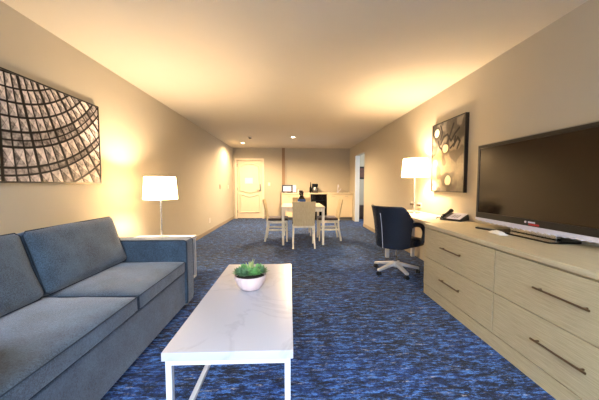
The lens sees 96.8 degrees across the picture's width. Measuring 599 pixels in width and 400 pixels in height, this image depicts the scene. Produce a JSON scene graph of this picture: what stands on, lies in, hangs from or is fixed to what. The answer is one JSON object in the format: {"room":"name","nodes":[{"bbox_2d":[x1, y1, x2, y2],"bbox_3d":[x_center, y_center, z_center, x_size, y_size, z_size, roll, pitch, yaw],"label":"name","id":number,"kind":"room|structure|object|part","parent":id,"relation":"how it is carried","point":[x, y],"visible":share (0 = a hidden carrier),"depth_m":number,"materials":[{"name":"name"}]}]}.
{"room":"hotel room","nodes":[
{"label":"hotel room","id":0,"kind":"room"},
{"bbox_2d":[0,1,233,236],"bbox_3d":[-2.179,-0.275,3.983,0.100,2.440,10.920,0,3,-2],"label":"wall","id":1,"kind":"structure","parent":0,"point":[141,136],"depth_m":3.12,"materials":[{"name":"paint"}]},
{"bbox_2d":[0,67,101,183],"bbox_3d":[-2.049,-0.521,2.007,0.035,0.785,1.475,0,3,-2],"label":"wall art","id":2,"kind":"object","parent":1,"relation":"attached to","point":[48,134],"visible":1,"depth_m":2.13},
{"bbox_2d":[196,216,233,240],"bbox_3d":[-2.120,0.904,3.991,0.014,0.085,10.600,0,3,-2],"label":"baseboard","id":3,"kind":"structure","parent":1,"relation":"attached to","point":[231,218],"depth_m":6.77,"materials":[{"name":"paint"}]},
{"bbox_2d":[233,148,349,218],"bbox_3d":[-0.274,-0.576,9.338,4.050,2.440,0.120,0,3,-2],"label":"wall","id":4,"kind":"structure","parent":0,"point":[327,168],"depth_m":9.27,"materials":[{"name":"paint"}]},
{"bbox_2d":[237,161,261,217],"bbox_3d":[-1.738,-0.365,9.250,0.876,2.004,0.136,0,3,-2],"label":"door","id":5,"kind":"structure","parent":4,"relation":"in","point":[249,196],"depth_m":9.27,"materials":[{"name":"paint"}]},
{"bbox_2d":[245,178,252,183],"bbox_3d":[-1.762,-0.672,9.252,0.270,0.200,0.006,0,3,-2],"label":"notice","id":6,"kind":"object","parent":5,"relation":"attached to","point":[247,180],"visible":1,"depth_m":9.25,"materials":[{"name":"white paper"}]},
{"bbox_3d":[-1.732,-0.756,9.236,0.710,1.040,0.030,0,3,-2],"label":"moulding","id":7,"kind":"part","parent":5,"relation":"part of","materials":[{"name":"paint"}]},
{"bbox_3d":[-1.732,0.119,9.286,0.710,0.668,0.030,0,3,-2],"label":"moulding","id":8,"kind":"part","parent":5,"relation":"part of","materials":[{"name":"paint"}]},
{"bbox_2d":[235,158,263,218],"bbox_3d":[-1.733,-0.396,9.292,1.000,2.085,0.140,0,3,-2],"label":"trim","id":9,"kind":"structure","parent":4,"relation":"attached to","point":[236,159],"depth_m":9.21,"materials":[{"name":"paint"}]},
{"bbox_2d":[282,148,284,192],"bbox_3d":[-0.556,-0.571,9.239,0.100,2.440,0.059,0,3,-2],"label":"trim","id":10,"kind":"structure","parent":4,"relation":"attached to","point":[283,149],"depth_m":9.18,"materials":[{"name":"brown wood"}]},
{"bbox_2d":[0,0,587,148],"bbox_3d":[1.020,-1.548,4.014,6.500,0.100,10.920,0,3,-2],"label":"ceiling","id":11,"kind":"structure","parent":0,"point":[319,73],"depth_m":2.48,"materials":[{"name":"paint"}]},
{"bbox_2d":[100,218,555,399],"bbox_3d":[1.020,0.988,4.157,6.500,0.100,10.920,0,3,-2],"label":"floor","id":12,"kind":"structure","parent":0,"point":[359,333],"depth_m":1.98,"materials":[{"name":"carpet"}]},
{"bbox_2d":[0,216,193,399],"bbox_3d":[-1.519,0.636,1.638,0.986,0.886,2.017,0,3,-2],"label":"sofa","id":13,"kind":"object","parent":12,"relation":"on","point":[81,301],"visible":1,"depth_m":1.59,"materials":[{"name":"fabric"}]},
{"bbox_2d":[0,234,43,315],"bbox_3d":[-1.673,0.439,1.226,0.274,0.445,0.812,0,3,-2],"label":"cushion","id":14,"kind":"object","parent":13,"relation":"on","point":[21,279],"depth_m":1.51,"materials":[{"name":"fabric"}]},
{"bbox_2d":[0,297,137,399],"bbox_3d":[-1.343,0.683,1.278,0.640,0.128,0.872,0,3,-2],"label":"seat cushion","id":15,"kind":"object","parent":13,"relation":"on","point":[42,339],"depth_m":1.26,"materials":[{"name":"fabric"}]},
{"bbox_2d":[18,217,125,296],"bbox_3d":[-1.699,0.392,2.046,0.272,0.445,0.824,0,3,-2],"label":"cushion","id":16,"kind":"object","parent":13,"relation":"on","point":[63,257],"depth_m":1.87,"materials":[{"name":"fabric"}]},
{"bbox_3d":[-1.502,0.882,1.673,0.900,0.310,1.655,0,3,-2],"label":"frame","id":17,"kind":"part","parent":13,"relation":"part of","materials":[{"name":"fabric"}]},
{"bbox_2d":[43,262,184,307],"bbox_3d":[-1.369,0.636,2.097,0.639,0.129,0.771,0,3,-2],"label":"seat cushion","id":18,"kind":"object","parent":13,"relation":"on","point":[146,281],"depth_m":1.94,"materials":[{"name":"fabric"}]},
{"bbox_3d":[-1.534,0.677,2.565,0.956,0.620,0.171,0,3,-2],"label":"armrest","id":19,"kind":"part","parent":13,"relation":"part of","materials":[{"name":"fabric"}]},
{"bbox_2d":[136,235,196,277],"bbox_3d":[-1.668,0.733,3.084,0.720,0.530,0.660,0,3,-2],"label":"end table","id":20,"kind":"object","parent":12,"relation":"on","point":[193,237],"visible":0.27,"depth_m":3.38,"materials":[{"name":"white stone"}]},
{"bbox_2d":[142,176,177,236],"bbox_3d":[-1.641,0.095,3.150,0.372,0.735,0.372,0,3,-2],"label":"table lamp","id":21,"kind":"object","parent":20,"relation":"on","point":[154,187],"visible":0.81,"depth_m":2.99,"materials":[{"name":"white fabric"}]},
{"bbox_3d":[-1.641,-0.141,3.136,0.372,0.262,0.372,0,3,-2],"label":"lamp shade","id":22,"kind":"part","parent":21,"relation":"part of","materials":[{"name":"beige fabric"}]},
{"bbox_3d":[-1.338,0.733,3.406,0.024,0.494,0.024,0,3,-2],"label":"leg","id":23,"kind":"part","parent":20,"relation":"part of","materials":[{"name":"white paint"}]},
{"bbox_2d":[161,264,292,399],"bbox_3d":[-0.334,0.845,1.801,0.568,0.450,1.280,0,3,-2],"label":"coffee table","id":24,"kind":"object","parent":12,"relation":"on","point":[230,324],"visible":0.94,"depth_m":1.34,"materials":[{"name":"white stone"}]},
{"bbox_3d":[-0.571,0.900,1.179,0.026,0.411,0.026,0,3,-2],"label":"leg","id":25,"kind":"part","parent":24,"relation":"part of","materials":[{"name":"white paint"}]},
{"bbox_3d":[-0.593,1.058,1.803,0.026,0.023,1.204,0,3,-2],"label":"floor rail","id":26,"kind":"part","parent":24,"relation":"part of","materials":[{"name":"white metal"}]},
{"bbox_3d":[-0.334,0.672,1.791,0.544,0.025,1.256,0,3,-2],"label":"apron frame","id":27,"kind":"part","parent":24,"relation":"part of","materials":[{"name":"white paint"}]},
{"bbox_2d":[232,259,266,290],"bbox_3d":[-0.336,0.514,1.848,0.261,0.204,0.233,0,3,-2],"label":"potted succulent","id":28,"kind":"object","parent":24,"relation":"on","point":[249,277],"visible":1,"depth_m":1.79,"materials":[{"name":"green plant"}]},
{"bbox_2d":[234,273,266,290],"bbox_3d":[-0.341,0.564,1.855,0.224,0.104,0.224,0,3,-2],"label":"bowl","id":29,"kind":"object","parent":24,"relation":"on","point":[253,282],"depth_m":1.78,"materials":[{"name":"ceramic"}]},
{"bbox_3d":[-0.053,0.898,1.197,0.026,0.411,0.026,0,3,-2],"label":"leg","id":30,"kind":"part","parent":24,"relation":"part of","materials":[{"name":"white paint"}]},
{"bbox_2d":[262,199,287,241],"bbox_3d":[-0.511,0.418,5.679,0.542,0.873,0.430,0,3,-2],"label":"dining chair","id":31,"kind":"object","parent":12,"relation":"on","point":[272,219],"visible":0.99,"depth_m":5.49,"materials":[{"name":"brown wood"}]},
{"bbox_3d":[-0.724,0.207,5.660,0.115,0.450,0.430,0,3,-2],"label":"backrest","id":32,"kind":"part","parent":31,"relation":"part of","materials":[{"name":"brown wood"}]},
{"bbox_3d":[-0.684,0.633,5.490,0.095,0.464,0.038,0,3,-2],"label":"leg","id":33,"kind":"part","parent":31,"relation":"part of","materials":[{"name":"brown wood"}]},
{"bbox_3d":[-0.462,0.457,5.492,0.375,0.050,0.020,0,3,-2],"label":"seat rail","id":34,"kind":"part","parent":31,"relation":"part of","materials":[{"name":"brown wood"}]},
{"bbox_3d":[-0.448,0.387,5.679,0.416,0.066,0.430,0,3,-2],"label":"seat","id":35,"kind":"part","parent":31,"relation":"part of","materials":[{"name":"fabric"}]},
{"bbox_3d":[-0.264,0.641,5.502,0.040,0.441,0.033,0,3,-2],"label":"leg","id":36,"kind":"part","parent":31,"relation":"part of","materials":[{"name":"brown wood"}]},
{"bbox_2d":[282,194,309,219],"bbox_3d":[-0.121,0.230,8.995,0.950,0.868,0.535,0,3,-2],"label":"base cabinet","id":37,"kind":"object","parent":12,"relation":"on","point":[286,198],"visible":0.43,"depth_m":8.73,"materials":[{"name":"laminate"}]},
{"bbox_3d":[-0.351,0.256,8.751,0.467,0.623,0.020,0,3,-2],"label":"door","id":38,"kind":"part","parent":37,"relation":"part of","materials":[{"name":"laminate"}]},
{"bbox_3d":[-0.351,-0.121,8.730,0.467,0.120,0.020,0,3,-2],"label":"drawer","id":39,"kind":"part","parent":37,"relation":"part of","materials":[{"name":"laminate"}]},
{"bbox_3d":[0.123,-0.122,8.745,0.467,0.120,0.020,0,3,-2],"label":"drawer","id":40,"kind":"part","parent":37,"relation":"part of","materials":[{"name":"laminate"}]},
{"bbox_2d":[282,192,352,193],"bbox_3d":[0.578,-0.227,8.994,2.350,0.040,0.538,0,3,-2],"label":"countertop","id":41,"kind":"structure","parent":37,"relation":"on","point":[305,192],"depth_m":8.74,"materials":[{"name":"laminate"}]},
{"bbox_2d":[282,185,295,192],"bbox_3d":[-0.347,-0.376,8.976,0.470,0.260,0.380,0,3,-2],"label":"microwave","id":42,"kind":"object","parent":41,"relation":"on","point":[285,188],"visible":1,"depth_m":8.80,"materials":[{"name":"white plastic"}]},
{"bbox_3d":[-0.400,-0.373,8.812,0.346,0.240,0.014,0,3,-2],"label":"door","id":43,"kind":"part","parent":42,"relation":"part of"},
{"bbox_2d":[312,184,318,192],"bbox_3d":[0.528,-0.394,8.933,0.227,0.300,0.240,0,3,-2],"label":"coffee maker","id":44,"kind":"object","parent":41,"relation":"on","point":[315,188],"visible":0.9,"depth_m":8.83,"materials":[{"name":"black plastic"}]},
{"bbox_2d":[292,197,310,235],"bbox_3d":[0.049,0.382,6.322,0.430,0.873,0.542,0,3,-2],"label":"dining chair","id":45,"kind":"object","parent":12,"relation":"on","point":[295,199],"visible":0.24,"depth_m":6.53,"materials":[{"name":"brown wood"}]},
{"bbox_3d":[0.042,0.158,6.523,0.430,0.450,0.115,0,3,-2],"label":"backrest","id":46,"kind":"part","parent":45,"relation":"part of","materials":[{"name":"brown wood"}]},
{"bbox_2d":[281,203,324,244],"bbox_3d":[0.055,0.477,5.670,0.850,0.750,1.060,0,3,-2],"label":"dining table","id":47,"kind":"object","parent":12,"relation":"on","point":[286,207],"visible":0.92,"depth_m":5.16,"materials":[{"name":"beige wood"}]},
{"bbox_3d":[-0.319,0.520,5.165,0.052,0.721,0.052,0,3,-2],"label":"leg","id":48,"kind":"part","parent":47,"relation":"part of","materials":[{"name":"brown wood"}]},
{"bbox_2d":[298,190,305,201],"bbox_3d":[0.045,-0.052,5.630,0.174,0.309,0.174,0,3,-2],"label":"flower vase","id":49,"kind":"object","parent":47,"relation":"on","point":[301,198],"visible":0.95,"depth_m":5.58,"materials":[{"name":"blue ceramic"}]},
{"bbox_3d":[0.461,0.518,5.190,0.052,0.721,0.052,0,3,-2],"label":"leg","id":50,"kind":"part","parent":47,"relation":"part of","materials":[{"name":"brown wood"}]},
{"bbox_2d":[292,202,315,248],"bbox_3d":[0.074,0.452,5.063,0.430,0.873,0.542,0,3,-2],"label":"dining chair","id":51,"kind":"object","parent":12,"relation":"on","point":[303,212],"visible":1,"depth_m":4.84,"materials":[{"name":"beige fabric"}]},
{"bbox_3d":[-0.115,0.667,4.889,0.038,0.464,0.095,0,3,-2],"label":"leg","id":52,"kind":"part","parent":51,"relation":"part of","materials":[{"name":"brown wood"}]},
{"bbox_3d":[0.079,0.489,4.915,0.360,0.050,0.020,0,3,-2],"label":"cross rail","id":53,"kind":"part","parent":51,"relation":"part of","materials":[{"name":"brown wood"}]},
{"bbox_3d":[0.081,0.253,4.838,0.430,0.450,0.115,0,3,-2],"label":"backrest","id":54,"kind":"part","parent":51,"relation":"part of","materials":[{"name":"brown wood"}]},
{"bbox_3d":[0.275,0.667,4.902,0.038,0.464,0.095,0,3,-2],"label":"leg","id":55,"kind":"part","parent":51,"relation":"part of","materials":[{"name":"brown wood"}]},
{"bbox_2d":[310,194,325,219],"bbox_3d":[0.628,0.232,9.021,0.510,0.862,0.562,0,3,-2],"label":"mini fridge","id":56,"kind":"object","parent":12,"relation":"on","point":[318,198],"visible":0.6,"depth_m":8.76,"materials":[{"name":"black plastic"}]},
{"bbox_3d":[0.635,-0.088,8.771,0.502,0.188,0.044,0,3,-2],"label":"freezer door","id":57,"kind":"part","parent":56,"relation":"part of","materials":[{"name":"black metal"}]},
{"bbox_2d":[316,198,342,240],"bbox_3d":[0.653,0.414,5.746,0.542,0.873,0.430,0,3,-2],"label":"dining chair","id":58,"kind":"object","parent":12,"relation":"on","point":[328,219],"visible":0.97,"depth_m":5.56,"materials":[{"name":"beige wood"}]},
{"bbox_3d":[0.590,0.383,5.742,0.416,0.066,0.430,0,3,-2],"label":"seat","id":59,"kind":"part","parent":58,"relation":"part of","materials":[{"name":"fabric"}]},
{"bbox_3d":[0.617,0.453,5.557,0.375,0.050,0.020,0,3,-2],"label":"seat rail","id":60,"kind":"part","parent":58,"relation":"part of","materials":[{"name":"brown wood"}]},
{"bbox_3d":[0.839,0.629,5.569,0.095,0.464,0.038,0,3,-2],"label":"leg","id":61,"kind":"part","parent":58,"relation":"part of","materials":[{"name":"brown wood"}]},
{"bbox_3d":[0.866,0.202,5.741,0.115,0.450,0.430,0,3,-2],"label":"backrest","id":62,"kind":"part","parent":58,"relation":"part of","materials":[{"name":"brown wood"}]},
{"bbox_2d":[326,194,352,219],"bbox_3d":[1.328,0.228,9.042,0.850,0.868,0.535,0,3,-2],"label":"base cabinet","id":63,"kind":"object","parent":12,"relation":"on","point":[331,199],"visible":0.7,"depth_m":8.79,"materials":[{"name":"laminate"}]},
{"bbox_3d":[1.123,0.254,8.798,0.417,0.623,0.020,0,3,-2],"label":"door","id":64,"kind":"part","parent":63,"relation":"part of","materials":[{"name":"laminate"}]},
{"bbox_3d":[1.123,-0.124,8.777,0.417,0.120,0.020,0,3,-2],"label":"drawer","id":65,"kind":"part","parent":63,"relation":"part of","materials":[{"name":"laminate"}]},
{"bbox_3d":[1.333,0.621,8.886,0.850,0.099,0.020,0,3,-2],"label":"kick panel","id":66,"kind":"part","parent":63,"relation":"part of","materials":[{"name":"brown wood"}]},
{"bbox_3d":[1.548,-0.125,8.791,0.417,0.120,0.020,0,3,-2],"label":"drawer","id":67,"kind":"part","parent":63,"relation":"part of","materials":[{"name":"laminate"}]},
{"bbox_3d":[1.548,0.253,8.812,0.417,0.623,0.020,0,3,-2],"label":"door","id":68,"kind":"part","parent":63,"relation":"part of","materials":[{"name":"laminate"}]},
{"bbox_2d":[359,205,363,218],"bbox_3d":[2.306,0.413,9.286,0.620,0.470,0.440,0,3,-2],"label":"nightstand","id":69,"kind":"object","parent":12,"relation":"on","point":[361,207],"visible":0.18,"depth_m":9.08,"materials":[{"name":"brown wood"}]},
{"bbox_2d":[371,204,424,279],"bbox_3d":[1.260,0.519,3.535,0.597,0.904,0.628,-2,4,-30],"label":"office chair","id":70,"kind":"object","parent":12,"relation":"on","point":[394,226],"visible":1,"depth_m":3.33,"materials":[{"name":"black leather"}]},
{"bbox_3d":[1.167,0.861,3.684,0.060,0.086,0.270,-3,5,-45],"label":"leg","id":71,"kind":"part","parent":70,"relation":"part of","materials":[{"name":"metal"}]},
{"bbox_3d":[1.139,0.872,3.489,0.272,0.086,0.064,-2,4,-30],"label":"leg","id":72,"kind":"part","parent":70,"relation":"part of","materials":[{"name":"metal"}]},
{"bbox_3d":[1.130,0.344,3.449,0.292,0.545,0.608,-2,4,-30],"label":"backrest","id":73,"kind":"part","parent":70,"relation":"part of","materials":[{"name":"black leather"}]},
{"bbox_3d":[1.309,0.877,3.405,0.060,0.086,0.270,-1,3,-9],"label":"leg","id":74,"kind":"part","parent":70,"relation":"part of","materials":[{"name":"metal"}]},
{"bbox_3d":[1.446,0.869,3.541,0.270,0.086,0.060,1,3,9],"label":"leg","id":75,"kind":"part","parent":70,"relation":"part of","materials":[{"name":"metal"}]},
{"bbox_3d":[1.305,0.540,3.561,0.490,0.121,0.510,-2,4,-30],"label":"seat","id":76,"kind":"part","parent":70,"relation":"part of","materials":[{"name":"black leather"}]},
{"bbox_3d":[1.490,0.438,3.361,0.293,0.323,0.104,-2,4,-30],"label":"armrest","id":77,"kind":"part","parent":70,"relation":"part of","materials":[{"name":"black plastic"}]},
{"bbox_2d":[385,210,475,257],"bbox_3d":[1.665,0.586,3.651,0.500,0.760,1.485,0,3,-2],"label":"desk","id":78,"kind":"object","parent":12,"relation":"on","point":[423,217],"visible":0.16,"depth_m":3.58,"materials":[{"name":"beige wood"}]},
{"bbox_3d":[1.420,0.565,4.291,0.050,0.729,0.050,0,3,-2],"label":"leg","id":79,"kind":"part","parent":78,"relation":"part of","materials":[{"name":"white paint"}]},
{"bbox_3d":[1.858,0.561,4.355,0.050,0.729,0.050,0,3,-2],"label":"leg","id":80,"kind":"part","parent":78,"relation":"part of","materials":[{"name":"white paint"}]},
{"bbox_2d":[402,158,428,213],"bbox_3d":[1.668,-0.200,3.850,0.364,0.785,0.364,0,3,-2],"label":"table lamp","id":81,"kind":"object","parent":78,"relation":"on","point":[412,167],"visible":0.95,"depth_m":3.70,"materials":[{"name":"white fabric"}]},
{"bbox_3d":[1.668,-0.461,3.835,0.364,0.262,0.364,0,3,-2],"label":"lamp shade","id":82,"kind":"part","parent":81,"relation":"part of","materials":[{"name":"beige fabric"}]},
{"bbox_3d":[1.895,0.452,3.621,0.018,0.429,1.365,0,3,-2],"label":"panel","id":83,"kind":"part","parent":78,"relation":"part of","materials":[{"name":"brown wood"}]},
{"bbox_2d":[436,209,468,221],"bbox_3d":[1.783,0.170,3.129,0.237,0.126,0.307,-2,4,-34],"label":"desk phone","id":84,"kind":"object","parent":78,"relation":"on","point":[459,217],"visible":1,"depth_m":3.08,"materials":[{"name":"black plastic"}]},
{"bbox_3d":[1.823,0.186,3.076,0.186,0.055,0.148,-2,4,-34],"label":"plate","id":85,"kind":"part","parent":84,"relation":"part of","materials":[{"name":"silver metal"}]},
{"bbox_2d":[424,223,598,399],"bbox_3d":[1.664,0.684,1.906,0.625,0.760,1.988,0,3,-2],"label":"dresser","id":86,"kind":"object","parent":12,"relation":"on","point":[535,303],"visible":1,"depth_m":1.67,"materials":[{"name":"beige wood"}]},
{"bbox_3d":[1.362,0.594,2.871,0.020,0.618,0.024,0,3,-2],"label":"panel","id":87,"kind":"part","parent":86,"relation":"part of","materials":[{"name":"brown wood"}]},
{"bbox_3d":[1.350,0.773,2.402,0.030,0.010,0.300,0,3,-2],"label":"handle","id":88,"kind":"part","parent":86,"relation":"part of","materials":[{"name":"brown metal"}]},
{"bbox_3d":[1.350,0.465,2.384,0.030,0.010,0.300,0,3,-2],"label":"handle","id":89,"kind":"part","parent":86,"relation":"part of","materials":[{"name":"brown metal"}]},
{"bbox_3d":[1.377,0.779,2.386,0.022,0.291,0.960,0,3,-2],"label":"drawer","id":90,"kind":"part","parent":86,"relation":"part of","materials":[{"name":"brown wood"}]},
{"bbox_3d":[1.377,0.477,2.369,0.022,0.303,0.960,0,3,-2],"label":"drawer","id":91,"kind":"part","parent":86,"relation":"part of","materials":[{"name":"brown wood"}]},
{"bbox_2d":[475,227,494,230],"bbox_3d":[1.699,0.264,2.434,0.040,0.018,0.170,-1,3,-16],"label":"remote control","id":92,"kind":"object","parent":86,"relation":"on","point":[482,228],"visible":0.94,"depth_m":2.42,"materials":[{"name":"black plastic"}]},
{"bbox_2d":[488,230,508,235],"bbox_3d":[1.655,0.268,2.223,0.078,0.030,0.172,0,3,7],"label":"paper slip","id":93,"kind":"object","parent":86,"relation":"on","point":[497,232],"visible":1,"depth_m":2.18,"materials":[{"name":"white paper"}]},
{"bbox_2d":[475,120,598,243],"bbox_3d":[1.844,-0.114,2.094,0.240,0.809,1.275,0,3,-2],"label":"television","id":94,"kind":"object","parent":86,"relation":"on","point":[543,186],"visible":0.95,"depth_m":2.00,"materials":[{"name":"black plastic"}]},
{"bbox_3d":[1.849,-0.154,2.092,0.020,0.728,1.275,0,3,-2],"label":"trim","id":95,"kind":"part","parent":94,"relation":"part of","materials":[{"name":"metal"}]},
{"bbox_3d":[1.408,0.834,1.422,0.022,0.291,0.960,0,3,-2],"label":"drawer","id":96,"kind":"part","parent":86,"relation":"part of","materials":[{"name":"brown wood"}]},
{"bbox_3d":[1.408,0.531,1.405,0.022,0.303,0.960,0,3,-2],"label":"drawer","id":97,"kind":"part","parent":86,"relation":"part of","materials":[{"name":"brown wood"}]},
{"bbox_3d":[1.381,0.828,1.429,0.030,0.010,0.300,0,3,-2],"label":"handle","id":98,"kind":"part","parent":86,"relation":"part of","materials":[{"name":"brown metal"}]},
{"bbox_3d":[1.381,0.519,1.411,0.030,0.010,0.300,0,3,-2],"label":"handle","id":99,"kind":"part","parent":86,"relation":"part of","materials":[{"name":"brown metal"}]},
{"bbox_2d":[359,154,363,204],"bbox_3d":[2.931,-0.588,9.550,2.130,2.440,0.100,0,3,-2],"label":"wall","id":100,"kind":"structure","parent":0,"point":[361,189],"depth_m":9.49,"materials":[{"name":"paint"}]},
{"bbox_2d":[360,167,363,178],"bbox_3d":[2.268,-0.963,9.442,0.440,0.440,0.032,0,3,-2],"label":"wall art","id":101,"kind":"object","parent":100,"relation":"attached to","point":[361,168],"visible":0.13,"depth_m":9.43},
{"bbox_2d":[349,0,598,260],"bbox_3d":[1.979,-0.282,4.116,0.120,2.440,10.920,0,3,-2],"label":"wall","id":102,"kind":"structure","parent":0,"point":[548,81],"depth_m":2.65,"materials":[{"name":"paint"}]},
{"bbox_2d":[355,156,359,221],"bbox_3d":[1.839,-0.352,8.472,0.142,2.090,0.007,0,3,-2],"label":"trim","id":103,"kind":"structure","parent":102,"relation":"attached to","point":[357,158],"depth_m":8.46,"materials":[{"name":"white wood"}]},
{"bbox_2d":[363,223,410,252],"bbox_3d":[1.853,0.790,6.026,0.014,0.085,3.020,0,3,-2],"label":"baseboard","id":104,"kind":"structure","parent":102,"relation":"attached to","point":[364,225],"depth_m":6.74,"materials":[{"name":"paint"}]},
{"bbox_2d":[431,112,469,192],"bbox_3d":[1.918,-0.567,3.437,0.045,0.925,0.720,0,3,-2],"label":"wall art","id":105,"kind":"object","parent":102,"relation":"attached to","point":[450,137],"visible":1,"depth_m":3.35}
]}

